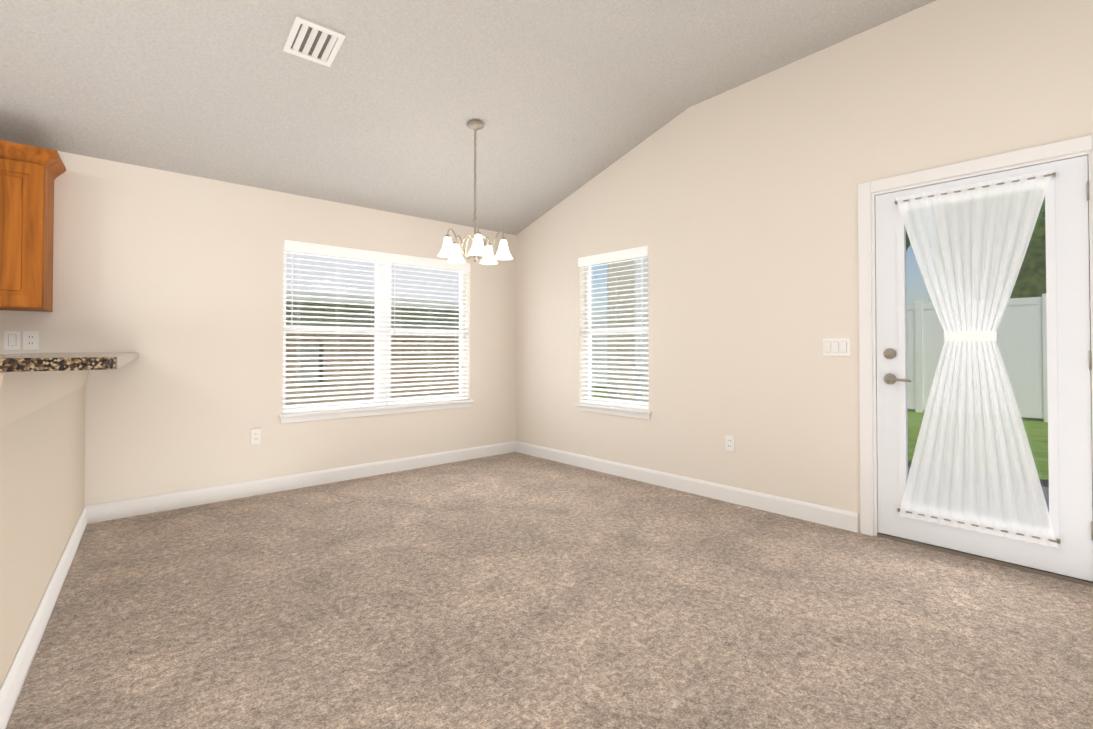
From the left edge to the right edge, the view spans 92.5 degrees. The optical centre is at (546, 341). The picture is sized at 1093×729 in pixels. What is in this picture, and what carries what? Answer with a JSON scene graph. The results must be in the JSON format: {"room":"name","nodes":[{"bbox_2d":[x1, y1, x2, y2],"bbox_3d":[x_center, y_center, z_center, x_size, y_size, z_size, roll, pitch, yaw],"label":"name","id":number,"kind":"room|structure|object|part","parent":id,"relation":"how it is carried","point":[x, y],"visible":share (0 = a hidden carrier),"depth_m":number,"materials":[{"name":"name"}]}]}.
{"room":"empty dining room","nodes":[
{"label":"empty dining room","id":0,"kind":"room"},
{"bbox_2d":[0,427,3,676],"bbox_3d":[-2.396,0.609,0.751,2.200,1.065,0.120,1,-1,-42],"label":"wall","id":1,"kind":"structure","parent":0,"point":[2,429],"depth_m":1.57,"materials":[{"name":"beige paint"}]},
{"bbox_2d":[0,372,9,428],"bbox_3d":[-2.337,0.161,0.710,2.230,0.170,0.029,1,-1,-42],"label":"trim","id":2,"kind":"structure","parent":1,"relation":"attached to","point":[4,376],"depth_m":1.51,"materials":[{"name":"beige paint"}]},
{"bbox_2d":[0,385,85,688],"bbox_3d":[-2.366,0.631,2.417,0.370,1.065,2.259,1,-1,-42],"label":"wall","id":3,"kind":"structure","parent":0,"point":[42,466],"depth_m":2.03,"materials":[{"name":"beige paint"}]},
{"bbox_2d":[0,506,86,728],"bbox_3d":[-2.249,1.106,2.404,0.015,0.115,2.405,1,-1,-37],"label":"baseboard","id":4,"kind":"structure","parent":3,"relation":"attached to","point":[13,683],"depth_m":1.95,"materials":[{"name":"white"}]},
{"bbox_2d":[9,370,88,423],"bbox_3d":[-2.248,0.184,2.427,0.249,0.170,2.408,1,-1,-42],"label":"trim","id":5,"kind":"structure","parent":3,"relation":"attached to","point":[23,394],"depth_m":1.95,"materials":[{"name":"beige paint"}]},
{"bbox_2d":[0,352,138,371],"bbox_3d":[-2.215,0.078,2.424,0.458,0.038,2.510,1,-1,-37],"label":"countertop","id":6,"kind":"structure","parent":3,"relation":"on","point":[26,362],"depth_m":1.54,"materials":[{"name":"stone"}]},
{"bbox_2d":[0,151,515,505],"bbox_3d":[-3.371,-0.617,3.157,8.320,3.820,0.160,1,-1,-42],"label":"wall","id":7,"kind":"structure","parent":0,"point":[174,280],"depth_m":3.84,"materials":[{"name":"white paint"}]},
{"bbox_2d":[4,331,20,349],"bbox_3d":[-3.227,-0.007,3.161,0.070,0.115,0.014,1,-1,-42],"label":"light switch","id":8,"kind":"object","parent":7,"relation":"attached to","point":[12,340],"visible":1,"depth_m":3.16,"materials":[{"name":"white plastic"}]},
{"bbox_2d":[23,331,38,349],"bbox_3d":[-3.169,-0.006,3.216,0.070,0.115,0.011,1,-1,-42],"label":"electrical outlet","id":9,"kind":"object","parent":7,"relation":"attached to","point":[30,340],"visible":1,"depth_m":3.21,"materials":[{"name":"white plastic"}]},
{"bbox_2d":[0,140,65,311],"bbox_3d":[-3.278,-0.648,2.874,0.930,0.915,0.383,1,-1,-42],"label":"upper cabinet","id":10,"kind":"object","parent":7,"relation":"attached to","point":[27,177],"visible":1,"depth_m":2.97,"materials":[{"name":"brown wood"}]},
{"bbox_2d":[251,429,260,444],"bbox_3d":[-2.242,0.735,4.037,0.070,0.115,0.011,1,-1,-42],"label":"electrical outlet","id":11,"kind":"object","parent":7,"relation":"attached to","point":[255,436],"visible":1,"depth_m":4.03,"materials":[{"name":"white plastic"}]},
{"bbox_2d":[85,441,514,523],"bbox_3d":[-3.318,1.115,3.063,7.984,0.115,0.015,1,-1,-42],"label":"baseboard","id":12,"kind":"structure","parent":7,"relation":"attached to","point":[100,512],"depth_m":4.11,"materials":[{"name":"white"}]},
{"bbox_2d":[283,251,464,409],"bbox_3d":[-1.506,-0.105,4.838,1.766,1.396,0.070,1,-1,-42],"label":"window","id":13,"kind":"structure","parent":7,"relation":"in","point":[386,266],"depth_m":4.82,"materials":[{"name":"white plastic"}]},
{"bbox_2d":[283,240,469,412],"bbox_3d":[-1.463,-0.111,4.790,1.764,1.388,0.075,1,-1,-42],"label":"window blind","id":14,"kind":"object","parent":13,"relation":"attached to","point":[327,250],"visible":0.94,"depth_m":4.68,"materials":[{"name":"white plastic"}]},
{"bbox_2d":[278,399,473,423],"bbox_3d":[-1.462,0.625,4.779,1.830,0.069,0.118,1,-1,-42],"label":"window sill","id":15,"kind":"structure","parent":7,"relation":"attached to","point":[341,413],"depth_m":4.63,"materials":[{"name":"white"}]},
{"bbox_2d":[0,0,935,234],"bbox_3d":[-0.309,-1.764,-0.167,8.420,1.182,9.420,1,-1,-42],"label":"ceiling","id":16,"kind":"structure","parent":0,"point":[561,100],"depth_m":3.28,"materials":[{"name":"white paint"}]},
{"bbox_2d":[283,15,345,66],"bbox_3d":[-1.288,-1.657,2.901,0.256,0.085,0.249,1,-1,-42],"label":"ceiling vent","id":17,"kind":"object","parent":16,"relation":"in","point":[313,41],"visible":1,"depth_m":2.89,"materials":[{"name":"white metal"}]},
{"bbox_2d":[438,120,512,264],"bbox_3d":[-0.537,-1.088,3.840,0.536,1.020,0.534,1,-1,-42],"label":"chandelier","id":18,"kind":"object","parent":16,"relation":"hanging from","point":[451,252],"visible":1,"depth_m":3.80,"materials":[{"name":"white glass"}]},
{"bbox_2d":[6,452,1092,728],"bbox_3d":[-0.313,1.188,-0.276,8.320,0.120,9.320,1,-1,-42],"label":"floor","id":19,"kind":"structure","parent":0,"point":[514,590],"depth_m":2.18,"materials":[{"name":"carpet"}]},
{"bbox_2d":[516,0,1092,531],"bbox_3d":[2.724,-0.626,2.473,0.160,3.820,9.000,1,-1,-42],"label":"wall","id":20,"kind":"structure","parent":0,"point":[734,210],"depth_m":3.62,"materials":[{"name":"white paint"}]},
{"bbox_2d":[575,403,651,418],"bbox_3d":[0.606,0.625,4.734,0.118,0.069,0.880,1,-1,-42],"label":"window sill","id":21,"kind":"structure","parent":20,"relation":"attached to","point":[619,411],"depth_m":4.67,"materials":[{"name":"white"}]},
{"bbox_2d":[585,257,648,406],"bbox_3d":[0.655,-0.105,4.788,0.070,1.396,0.816,1,-1,-42],"label":"window","id":22,"kind":"structure","parent":20,"relation":"in","point":[589,318],"depth_m":4.95,"materials":[{"name":"white plastic"}]},
{"bbox_2d":[578,246,648,409],"bbox_3d":[0.607,-0.112,4.745,0.075,1.388,0.820,1,-1,-42],"label":"window blind","id":23,"kind":"object","parent":22,"relation":"attached to","point":[637,252],"visible":0.83,"depth_m":4.72,"materials":[{"name":"white plastic"}]},
{"bbox_2d":[515,441,857,532],"bbox_3d":[0.784,1.133,4.480,0.015,0.115,3.387,1,-1,-42],"label":"baseboard","id":24,"kind":"structure","parent":20,"relation":"attached to","point":[832,517],"depth_m":3.96,"materials":[{"name":"white wood"}]},
{"bbox_2d":[725,435,734,451],"bbox_3d":[1.351,0.752,3.856,0.011,0.115,0.070,1,-1,-42],"label":"electrical outlet","id":25,"kind":"object","parent":20,"relation":"attached to","point":[729,443],"visible":1,"depth_m":3.85,"materials":[{"name":"white plastic"}]},
{"bbox_2d":[823,338,849,355],"bbox_3d":[1.837,0.035,3.321,0.014,0.115,0.162,1,-1,-42],"label":"light switch","id":26,"kind":"object","parent":20,"relation":"attached to","point":[836,346],"visible":1,"depth_m":3.32,"materials":[{"name":"white plastic"}]},
{"bbox_2d":[858,135,1092,586],"bbox_3d":[2.344,0.097,2.875,0.236,2.146,1.072,1,-1,-42],"label":"patio door","id":27,"kind":"structure","parent":20,"relation":"in","point":[969,486],"depth_m":2.78,"materials":[{"name":"white"}]},
{"bbox_3d":[2.316,0.081,2.850,0.005,1.732,0.628,1,-1,-42],"label":"glass","id":28,"kind":"part","parent":27,"relation":"part of","materials":[{"name":"clear glass"}]},
{"bbox_2d":[896,169,1057,547],"bbox_3d":[2.274,0.083,2.812,0.039,1.857,0.668,1,-1,-42],"label":"curtain","id":29,"kind":"object","parent":27,"relation":"hanging from","point":[973,469],"depth_m":2.79,"materials":[{"name":"white fabric"}]},
{"label":"outside","id":30,"kind":"structure","parent":0,"visible":0},
{"bbox_2d":[592,386,1048,479],"bbox_3d":[0.042,1.500,12.803,70.000,0.200,70.000,1,-1,-42],"label":"lawn","id":31,"kind":"structure","parent":30,"point":[1035,430],"depth_m":7.31,"materials":[{"name":"green plant"}]},
{"bbox_2d":[285,251,458,404],"bbox_3d":[-9.084,-0.623,11.024,18.800,4.000,6.500,1,-1,-42],"label":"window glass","id":32,"kind":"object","parent":31,"relation":"on","point":[362,316],"depth_m":11.96,"materials":[{"name":"grey"}]},
{"bbox_2d":[607,258,634,400],"bbox_3d":[2.884,-0.192,9.597,5.080,3.100,0.200,1,-1,-42],"label":"wall","id":33,"kind":"structure","parent":31,"relation":"on","point":[620,307],"depth_m":7.93,"materials":[{"name":"beige"}]},
{"bbox_2d":[634,256,648,401],"bbox_3d":[1.340,-0.071,7.363,0.220,2.800,0.220,1,-1,-42],"label":"porch post","id":34,"kind":"object","parent":31,"relation":"on","point":[638,315],"depth_m":7.32,"materials":[{"name":"white"}]},
{"bbox_2d":[591,293,1047,421],"bbox_3d":[8.433,0.272,8.752,0.120,2.150,43.260,1,-1,-42],"label":"fence","id":35,"kind":"object","parent":31,"relation":"on","point":[1012,307],"depth_m":9.11,"materials":[{"name":"white"}]},
{"bbox_2d":[906,231,910,250],"bbox_3d":[8.177,-2.572,15.583,5.394,8.067,4.968,1,-1,-42],"label":"tree","id":36,"kind":"object","parent":31,"relation":"on","point":[908,241],"depth_m":14.52,"materials":[{"name":"green plant"}]},
{"bbox_2d":[908,461,1048,511],"bbox_3d":[3.474,1.247,3.793,2.748,0.070,3.600,1,-1,-42],"label":"patio slab","id":37,"kind":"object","parent":31,"relation":"on","point":[1043,486],"depth_m":4.37,"materials":[{"name":"grey concrete"}]},
{"bbox_2d":[1010,197,1045,297],"bbox_3d":[11.198,-1.968,11.104,4.628,6.744,4.878,1,-1,-42],"label":"tree","id":38,"kind":"object","parent":31,"relation":"on","point":[1029,277],"depth_m":10.64,"materials":[{"name":"green plant"}]}
]}

